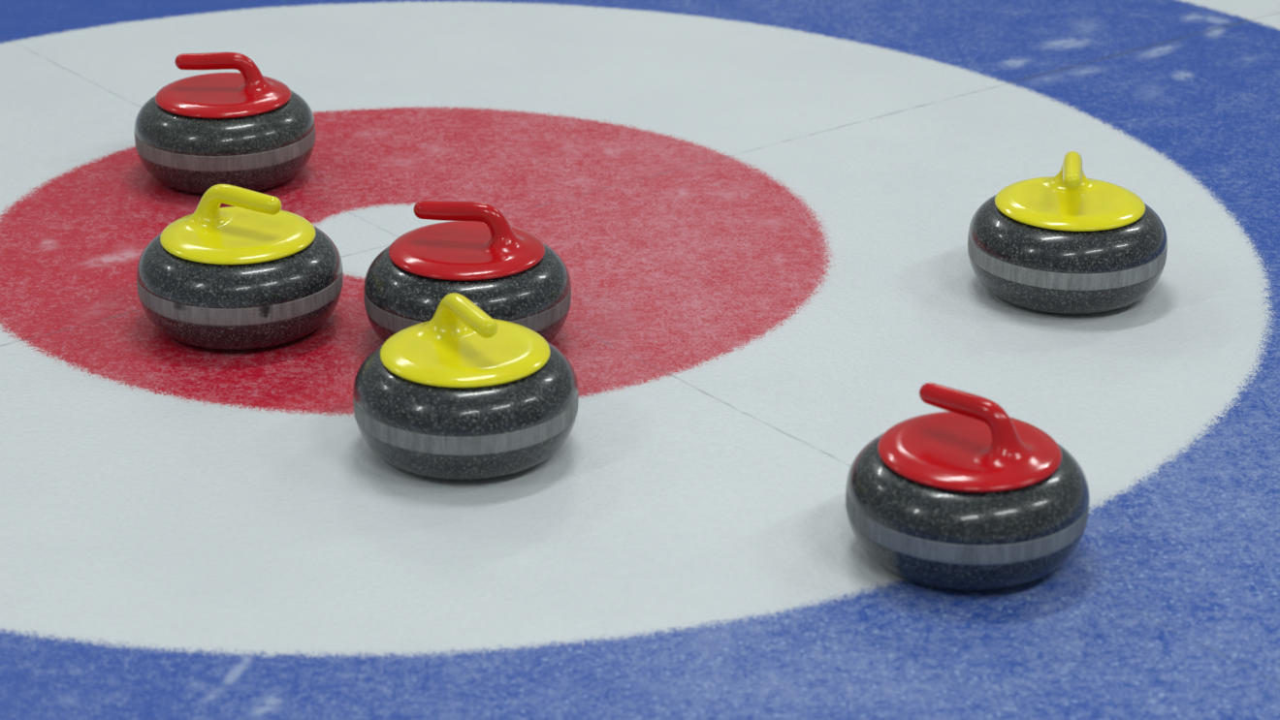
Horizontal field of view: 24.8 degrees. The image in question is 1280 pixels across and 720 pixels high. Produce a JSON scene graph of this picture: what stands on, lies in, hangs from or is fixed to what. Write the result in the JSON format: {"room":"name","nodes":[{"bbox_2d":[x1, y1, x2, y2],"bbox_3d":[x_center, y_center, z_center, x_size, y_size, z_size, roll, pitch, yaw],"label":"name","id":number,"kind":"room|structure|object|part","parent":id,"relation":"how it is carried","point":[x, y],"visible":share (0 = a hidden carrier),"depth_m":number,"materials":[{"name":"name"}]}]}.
{"room":"ice rink","nodes":[
{"label":"ice rink","id":0,"kind":"room"},
{"bbox_2d":[0,0,1279,719],"bbox_3d":[-0.339,-0.126,4.202,30.000,0.100,30.000,-2,23,-5],"label":"ice","id":1,"kind":"structure","parent":0,"point":[758,214],"depth_m":3.74,"materials":[{"name":"white ice"}]},
{"bbox_2d":[134,52,315,193],"bbox_3d":[-0.629,-0.372,4.397,0.271,0.194,0.271,1,23,1],"label":"stone","id":2,"kind":"object","parent":1,"relation":"on","point":[246,129],"visible":1,"depth_m":4.32,"materials":[{"name":"stone"}]},
{"bbox_3d":[-0.628,-0.407,4.382,0.204,0.032,0.204,1,23,1],"label":"handle plate","id":3,"kind":"part","parent":2,"relation":"part of","materials":[{"name":"red plastic"}]},
{"bbox_2d":[136,184,343,351],"bbox_3d":[-0.531,-0.138,3.854,0.271,0.194,0.271,13,26,26],"label":"stone","id":4,"kind":"object","parent":1,"relation":"on","point":[252,273],"visible":1,"depth_m":3.78,"materials":[{"name":"stone"}]},
{"bbox_3d":[-0.531,-0.173,3.839,0.204,0.032,0.204,13,26,26],"label":"handle plate","id":5,"kind":"part","parent":4,"relation":"part of","materials":[{"name":"yellow plastic"}]},
{"bbox_2d":[352,292,578,480],"bbox_3d":[-0.210,0.017,3.498,0.271,0.194,0.271,-13,27,-28],"label":"stone","id":6,"kind":"object","parent":1,"relation":"on","point":[464,393],"visible":1,"depth_m":3.42,"materials":[{"name":"stone"}]},
{"bbox_3d":[-0.210,-0.018,3.483,0.204,0.032,0.204,-13,27,-28],"label":"handle plate","id":7,"kind":"part","parent":6,"relation":"part of","materials":[{"name":"yellow plastic"}]},
{"bbox_2d":[363,200,571,343],"bbox_3d":[-0.226,-0.116,3.809,0.271,0.194,0.271,4,24,9],"label":"stone","id":8,"kind":"object","parent":1,"relation":"on","point":[501,268],"visible":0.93,"depth_m":3.75,"materials":[{"name":"stone"}]},
{"bbox_3d":[-0.226,-0.151,3.794,0.204,0.032,0.204,4,24,9],"label":"handle plate","id":9,"kind":"part","parent":8,"relation":"part of","materials":[{"name":"red plastic"}]},
{"bbox_2d":[845,383,1089,591],"bbox_3d":[0.367,0.128,3.251,0.271,0.194,0.271,20,30,38],"label":"stone","id":10,"kind":"object","parent":1,"relation":"on","point":[971,496],"visible":1,"depth_m":3.18,"materials":[{"name":"stone"}]},
{"bbox_3d":[0.367,0.093,3.236,0.204,0.032,0.204,20,30,38],"label":"handle plate","id":11,"kind":"part","parent":10,"relation":"part of","materials":[{"name":"red plastic"}]},
{"bbox_2d":[967,151,1167,315],"bbox_3d":[0.588,-0.187,3.986,0.271,0.194,0.271,4,23,7],"label":"stone","id":12,"kind":"object","parent":1,"relation":"on","point":[1069,242],"visible":1,"depth_m":3.91,"materials":[{"name":"stone"}]},
{"bbox_3d":[0.588,-0.222,3.971,0.204,0.032,0.204,4,23,7],"label":"handle plate","id":13,"kind":"part","parent":12,"relation":"part of","materials":[{"name":"yellow plastic"}]}
]}

